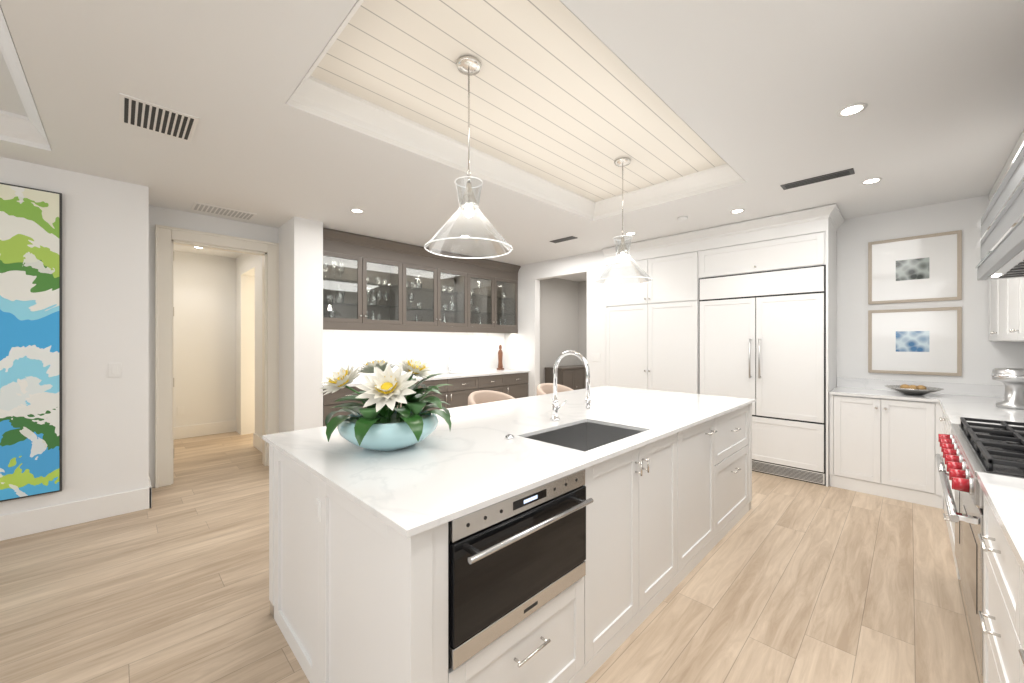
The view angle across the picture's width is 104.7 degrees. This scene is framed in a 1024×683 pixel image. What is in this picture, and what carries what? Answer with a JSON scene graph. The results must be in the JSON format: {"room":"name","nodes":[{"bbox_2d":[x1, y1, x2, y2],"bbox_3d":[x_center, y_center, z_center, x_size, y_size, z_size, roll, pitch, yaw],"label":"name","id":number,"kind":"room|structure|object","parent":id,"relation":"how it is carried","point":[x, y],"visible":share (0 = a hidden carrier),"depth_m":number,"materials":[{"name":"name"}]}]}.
{"room":"kitchen","nodes":[
{"label":"kitchen","id":0,"kind":"room"},
{"bbox_2d":[0,157,148,515],"bbox_3d":[-6.478,0.050,2.050,6.650,2.700,3.020,0,0,-45],"label":"wall","id":1,"kind":"structure","parent":0,"point":[105,313],"depth_m":3.12,"materials":[{"name":"white paint"}]},
{"bbox_2d":[0,182,61,501],"bbox_3d":[-3.673,0.005,2.674,0.830,2.230,0.042,0,0,-45],"label":"painting","id":2,"kind":"object","parent":1,"relation":"attached to","point":[30,342],"visible":0.98,"depth_m":2.85,"materials":[{"name":"multicoloured"}]},
{"bbox_2d":[0,487,150,540],"bbox_3d":[-5.401,1.312,0.978,6.668,0.175,0.018,0,0,-45],"label":"baseboard","id":3,"kind":"structure","parent":1,"relation":"attached to","point":[24,523],"depth_m":3.00,"materials":[{"name":"white wood"}]},
{"bbox_2d":[108,363,120,377],"bbox_3d":[-3.192,0.230,3.176,0.075,0.115,0.009,0,0,-45],"label":"light switch","id":4,"kind":"object","parent":1,"relation":"attached to","point":[114,369],"depth_m":3.17,"materials":[{"name":"white plastic"}]},
{"bbox_2d":[149,478,151,507],"bbox_3d":[-3.253,1.312,3.534,0.018,0.175,0.618,0,0,-45],"label":"baseboard","id":5,"kind":"structure","parent":1,"relation":"attached to","point":[150,488],"depth_m":3.32,"materials":[{"name":"white paint"}]},
{"bbox_2d":[173,250,235,426],"bbox_3d":[-4.745,0.050,5.814,1.115,2.700,0.120,0,0,-45],"label":"wall","id":6,"kind":"structure","parent":0,"point":[204,337],"depth_m":5.89,"materials":[{"name":"white paint"}]},
{"bbox_2d":[173,420,235,439],"bbox_3d":[-4.696,1.312,5.766,1.115,0.175,0.018,0,0,-45],"label":"baseboard","id":7,"kind":"structure","parent":6,"relation":"attached to","point":[182,432],"depth_m":5.87,"materials":[{"name":"white paint"}]},
{"bbox_2d":[149,205,266,487],"bbox_3d":[-3.163,0.050,4.144,1.005,2.700,0.120,0,0,-45],"label":"wall","id":8,"kind":"structure","parent":0,"point":[159,216],"depth_m":3.82,"materials":[{"name":"white paint"}]},
{"bbox_2d":[155,224,278,487],"bbox_3d":[-3.082,0.141,4.193,1.054,2.517,0.164,0,0,-45],"label":"door frame","id":9,"kind":"structure","parent":8,"relation":"attached to","point":[167,238],"depth_m":3.90,"materials":[{"name":"white wood"}]},
{"bbox_2d":[267,226,277,242],"bbox_3d":[-2.767,0.050,4.537,0.110,2.700,0.120,0,0,-45],"label":"wall","id":10,"kind":"structure","parent":0,"point":[272,234],"depth_m":4.50,"materials":[{"name":"white paint"}]},
{"bbox_2d":[236,216,322,436],"bbox_3d":[-3.226,0.050,5.279,0.285,2.700,3.020,0,0,-45],"label":"wall","id":11,"kind":"structure","parent":0,"point":[300,241],"depth_m":4.29,"materials":[{"name":"white paint"}]},
{"bbox_2d":[253,433,261,451],"bbox_3d":[-3.122,1.312,4.959,0.018,0.175,0.980,0,0,-45],"label":"baseboard","id":12,"kind":"structure","parent":11,"relation":"attached to","point":[257,441],"depth_m":5.13,"materials":[{"name":"white paint"}]},
{"bbox_2d":[323,328,502,379],"bbox_3d":[-1.306,0.167,5.889,3.294,0.635,0.015,0,0,-45],"label":"backsplash","id":13,"kind":"structure","parent":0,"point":[443,351],"depth_m":5.75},
{"bbox_2d":[0,431,982,682],"bbox_3d":[-1.819,1.425,2.857,14.800,0.050,8.600,0,0,-45],"label":"floor","id":14,"kind":"structure","parent":0,"point":[786,580],"depth_m":2.16,"materials":[{"name":"brown wood"}]},
{"bbox_2d":[323,388,366,425],"bbox_3d":[-2.074,0.958,4.715,0.549,0.885,0.597,0,0,-45],"label":"base cabinet","id":15,"kind":"object","parent":14,"relation":"on","point":[329,399],"depth_m":4.42,"materials":[{"name":"brown"}]},
{"bbox_2d":[419,376,478,410],"bbox_3d":[-1.101,0.958,5.682,1.098,0.885,0.597,0,0,-45],"label":"base cabinet","id":16,"kind":"object","parent":14,"relation":"on","point":[456,394],"depth_m":5.56,"materials":[{"name":"brown wood"}]},
{"bbox_2d":[323,368,526,387],"bbox_3d":[-1.095,0.500,5.677,3.294,0.030,0.612,0,0,-45],"label":"countertop","id":17,"kind":"structure","parent":16,"relation":"on","point":[486,371],"depth_m":5.94,"materials":[{"name":"white stone"}]},
{"bbox_2d":[468,390,514,404],"bbox_3d":[-0.144,0.935,3.612,0.535,0.931,0.506,0,0,-45],"label":"stool","id":18,"kind":"object","parent":14,"relation":"on","point":[481,397],"visible":0.19,"depth_m":3.78,"materials":[{"name":"fabric"}]},
{"bbox_2d":[479,376,506,393],"bbox_3d":[-0.517,0.958,6.262,0.644,0.885,0.597,0,0,-45],"label":"base cabinet","id":19,"kind":"object","parent":14,"relation":"on","point":[492,383],"depth_m":6.08,"materials":[{"name":"brown wood"}]},
{"bbox_2d":[269,402,753,682],"bbox_3d":[0.400,0.952,2.659,3.221,0.896,1.459,0,0,-45],"label":"kitchen island","id":20,"kind":"object","parent":14,"relation":"on","point":[574,536],"depth_m":1.52,"materials":[{"name":"wood"}]},
{"bbox_2d":[262,386,755,537],"bbox_3d":[0.380,0.495,2.680,3.270,0.019,1.450,0,0,-45],"label":"island countertop","id":21,"kind":"structure","parent":20,"relation":"on","point":[484,456],"depth_m":1.74,"materials":[{"name":"white stone"}]},
{"bbox_2d":[319,356,450,451],"bbox_3d":[-0.572,0.277,1.840,0.590,0.415,0.610,0,0,-45],"label":"flower bowl","id":22,"kind":"object","parent":21,"relation":"on","point":[381,422],"visible":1,"depth_m":1.71,"materials":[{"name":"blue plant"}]},
{"bbox_2d":[507,372,527,398],"bbox_3d":[-0.127,0.958,6.649,0.549,0.885,0.597,0,0,-45],"label":"base cabinet","id":23,"kind":"object","parent":14,"relation":"on","point":[517,383],"depth_m":6.46,"materials":[{"name":"brown wood"}]},
{"bbox_2d":[537,383,572,394],"bbox_3d":[0.523,0.935,4.274,0.535,0.931,0.506,0,0,-45],"label":"stool","id":24,"kind":"object","parent":14,"relation":"on","point":[544,388],"visible":0.1,"depth_m":4.44,"materials":[{"name":"fabric"}]},
{"bbox_2d":[545,365,585,389],"bbox_3d":[1.208,0.955,8.041,1.130,0.890,0.466,0,0,-45],"label":"console","id":25,"kind":"object","parent":14,"relation":"on","point":[573,377],"visible":0.42,"depth_m":7.75,"materials":[{"name":"brown wood"}]},
{"bbox_2d":[604,240,689,392],"bbox_3d":[1.997,0.107,5.306,0.625,2.585,1.336,0,0,-45],"label":"tall cabinet","id":26,"kind":"object","parent":14,"relation":"on","point":[647,325],"depth_m":5.07,"materials":[{"name":"white wood"}]},
{"bbox_2d":[690,216,837,486],"bbox_3d":[2.820,0.107,4.477,0.625,2.585,1.273,0,0,-45],"label":"refrigerator","id":27,"kind":"object","parent":14,"relation":"on","point":[746,309],"depth_m":4.13,"materials":[{"name":"white wood"}]},
{"bbox_2d":[829,393,932,506],"bbox_3d":[3.536,0.956,3.750,0.638,0.890,0.760,0,0,-45],"label":"base cabinet","id":28,"kind":"object","parent":14,"relation":"on","point":[883,441],"depth_m":3.56,"materials":[{"name":"white wood"}]},
{"bbox_2d":[829,385,1003,404],"bbox_3d":[3.766,0.497,3.537,0.612,0.026,1.388,0,0,-45],"label":"countertop","id":29,"kind":"structure","parent":28,"relation":"on","point":[840,388],"depth_m":3.55,"materials":[{"name":"white stone"}]},
{"bbox_2d":[885,384,943,394],"bbox_3d":[3.664,0.441,3.609,0.384,0.088,0.384,0,0,-45],"label":"bread bowl","id":30,"kind":"object","parent":29,"relation":"on","point":[906,389],"visible":1,"depth_m":3.55,"materials":[{"name":"silver metal"}]},
{"bbox_2d":[941,401,1023,428],"bbox_3d":[3.323,0.497,2.586,1.357,0.026,0.663,0,0,-45],"label":"countertop","id":31,"kind":"structure","parent":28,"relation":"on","point":[954,410],"depth_m":2.70,"materials":[{"name":"white stone"}]},
{"bbox_2d":[991,368,1023,409],"bbox_3d":[3.676,0.340,2.888,0.222,0.290,0.222,0,0,-45],"label":"appliance","id":32,"kind":"object","parent":31,"relation":"on","point":[1011,380],"visible":1,"depth_m":2.86,"materials":[{"name":"silver metal"}]},
{"bbox_2d":[933,401,944,520],"bbox_3d":[3.563,0.956,2.841,0.724,0.890,0.688,0,0,-45],"label":"base cabinet","id":33,"kind":"object","parent":14,"relation":"on","point":[938,413],"depth_m":3.32,"materials":[{"name":"white wood"}]},
{"bbox_2d":[935,417,1023,675],"bbox_3d":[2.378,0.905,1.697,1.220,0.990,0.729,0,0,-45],"label":"range","id":34,"kind":"object","parent":14,"relation":"on","point":[969,450],"visible":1,"depth_m":1.70,"materials":[{"name":"silver metal"}]},
{"bbox_2d":[978,485,1008,682],"bbox_3d":[1.725,0.956,0.988,0.684,0.890,0.648,0,0,-45],"label":"base cabinet","id":35,"kind":"object","parent":14,"relation":"on","point":[995,621],"depth_m":1.26,"materials":[{"name":"white wood"}]},
{"bbox_2d":[977,472,1023,576],"bbox_3d":[0.991,0.497,0.270,2.742,0.026,0.663,0,0,-45],"label":"countertop","id":36,"kind":"structure","parent":35,"relation":"on","point":[1004,496],"depth_m":1.18,"materials":[{"name":"white stone"}]},
{"bbox_2d":[1009,553,1023,682],"bbox_3d":[1.239,0.956,0.506,0.686,0.890,0.648,0,0,-45],"label":"base cabinet","id":37,"kind":"object","parent":14,"relation":"on","point":[1016,582],"depth_m":1.00,"materials":[{"name":"white wood"}]},
{"bbox_2d":[0,0,1023,281],"bbox_3d":[-1.808,-1.450,2.833,14.620,0.301,8.490,0,0,-45],"label":"ceiling","id":38,"kind":"structure","parent":0,"point":[700,114],"depth_m":2.29,"materials":[{"name":"white paint"}]},
{"bbox_2d":[119,93,198,141],"bbox_3d":[-2.068,-1.296,2.314,0.330,0.008,0.380,0,0,-45],"label":"ceiling vent","id":39,"kind":"object","parent":38,"relation":"in","point":[142,114],"visible":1,"depth_m":2.29,"materials":[{"name":"white metal"}]},
{"bbox_2d":[191,202,256,219],"bbox_3d":[-2.876,-1.296,3.950,0.500,0.008,0.280,0,0,-45],"label":"ceiling vent","id":40,"kind":"object","parent":38,"relation":"in","point":[207,208],"visible":1,"depth_m":3.93,"materials":[{"name":"white metal"}]},
{"bbox_2d":[350,208,363,212],"bbox_3d":[-1.539,-1.297,3.924,0.128,0.005,0.128,0,0,-45],"label":"recessed light","id":41,"kind":"object","parent":38,"relation":"in","point":[354,210],"visible":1,"depth_m":3.91,"materials":[{"name":"white paint"}]},
{"bbox_2d":[424,55,512,258],"bbox_3d":[-0.227,-0.971,2.078,0.462,0.976,0.462,0,0,-45],"label":"pendant light","id":42,"kind":"object","parent":38,"relation":"hanging from","point":[468,66],"visible":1,"depth_m":2.08,"materials":[{"name":"clear glass"}]},
{"bbox_2d":[550,236,576,242],"bbox_3d":[0.657,-1.296,5.034,0.120,0.008,0.360,0,0,-45],"label":"ceiling vent","id":43,"kind":"object","parent":38,"relation":"in","point":[563,239],"visible":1,"depth_m":5.01,"materials":[{"name":"grey metal"}]},
{"bbox_2d":[594,157,652,285],"bbox_3d":[0.894,-0.971,3.191,0.462,0.976,0.462,0,0,-45],"label":"pendant light","id":44,"kind":"object","parent":38,"relation":"hanging from","point":[622,250],"visible":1,"depth_m":3.19,"materials":[{"name":"clear glass"}]},
{"bbox_2d":[678,216,687,221],"bbox_3d":[1.792,-1.284,4.146,0.100,0.030,0.100,0,0,-45],"label":"smoke detector","id":45,"kind":"object","parent":38,"relation":"attached to","point":[683,218],"visible":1,"depth_m":4.11,"materials":[{"name":"white plastic"}]},
{"bbox_2d":[730,209,744,212],"bbox_3d":[2.244,-1.297,3.932,0.128,0.005,0.128,0,0,-45],"label":"recessed light","id":46,"kind":"object","parent":38,"relation":"in","point":[737,210],"visible":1,"depth_m":3.93,"materials":[{"name":"white paint"}]},
{"bbox_2d":[780,168,854,189],"bbox_3d":[2.439,-1.296,3.168,0.130,0.008,0.460,0,0,-45],"label":"ceiling vent","id":47,"kind":"object","parent":38,"relation":"in","point":[843,173],"visible":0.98,"depth_m":3.15,"materials":[{"name":"grey metal"}]},
{"bbox_2d":[837,103,866,116],"bbox_3d":[1.906,-1.297,2.215,0.128,0.005,0.128,0,0,-45],"label":"recessed light","id":48,"kind":"object","parent":38,"relation":"in","point":[852,109],"visible":1,"depth_m":2.21,"materials":[{"name":"white paint"}]},
{"bbox_2d":[861,178,881,184],"bbox_3d":[2.906,-1.297,3.195,0.128,0.005,0.128,0,0,-45],"label":"recessed light","id":49,"kind":"object","parent":38,"relation":"in","point":[870,181],"visible":1,"depth_m":3.20,"materials":[{"name":"white paint"}]},
{"bbox_2d":[505,250,604,396],"bbox_3d":[0.633,0.050,6.363,0.120,2.700,2.080,0,0,-45],"label":"wall","id":50,"kind":"structure","parent":0,"point":[522,348],"depth_m":6.46,"materials":[{"name":"white paint"}]},
{"bbox_2d":[540,278,577,383],"bbox_3d":[0.976,0.050,8.254,3.030,2.700,0.120,0,0,-45],"label":"wall","id":51,"kind":"structure","parent":0,"point":[558,317],"depth_m":8.13,"materials":[{"name":"grey paint"}]},
{"bbox_2d":[578,281,586,364],"bbox_3d":[2.624,0.050,7.551,0.120,2.700,3.200,0,0,-45],"label":"wall","id":52,"kind":"structure","parent":0,"point":[582,318],"depth_m":8.57,"materials":[{"name":"grey paint"}]},
{"bbox_2d":[837,195,1023,385],"bbox_3d":[3.155,0.050,4.675,0.120,2.700,4.110,0,0,-45],"label":"wall","id":53,"kind":"structure","parent":0,"point":[983,356],"depth_m":3.80,"materials":[{"name":"white paint"}]},
{"bbox_2d":[868,307,961,375],"bbox_3d":[3.886,0.000,3.837,0.020,0.636,0.636,0,0,-45],"label":"framed art","id":54,"kind":"object","parent":53,"relation":"attached to","point":[922,341],"visible":0.98,"depth_m":3.82,"materials":[{"name":"white paper"}]},
{"bbox_2d":[868,230,961,303],"bbox_3d":[3.886,-0.700,3.837,0.020,0.636,0.636,0,0,-45],"label":"framed art","id":55,"kind":"object","parent":53,"relation":"attached to","point":[924,268],"visible":0.98,"depth_m":3.82,"materials":[{"name":"white paper"}]},
{"bbox_2d":[837,377,1004,396],"bbox_3d":[3.968,0.435,3.752,0.022,0.099,1.366,0,0,-45],"label":"backsplash","id":56,"kind":"structure","parent":53,"relation":"attached to","point":[850,383],"depth_m":3.71,"materials":[{"name":"white stone"}]},
{"bbox_3d":[0.279,0.050,-0.993,12.190,2.700,0.120,0,0,-45],"label":"wall","id":57,"kind":"structure","parent":0,"visible":0},
{"bbox_2d":[989,173,1000,341],"bbox_3d":[4.005,-0.647,3.041,0.937,1.294,0.348,0,0,-45],"label":"upper cabinet","id":58,"kind":"object","parent":57,"relation":"attached to","point":[994,285],"depth_m":3.21,"materials":[{"name":"white wood"}]},
{"bbox_2d":[976,142,1023,280],"bbox_3d":[2.437,-0.823,1.637,1.452,0.942,0.561,0,0,-45],"label":"range hood","id":59,"kind":"object","parent":57,"relation":"attached to","point":[1000,223],"visible":1,"depth_m":1.75,"materials":[{"name":"silver metal"}]},
{"bbox_2d":[1001,130,1023,341],"bbox_3d":[3.414,-0.647,2.454,0.938,1.294,0.348,0,0,-45],"label":"upper cabinet","id":60,"kind":"object","parent":57,"relation":"attached to","point":[1006,310],"depth_m":2.69,"materials":[{"name":"white wood"}]}
]}

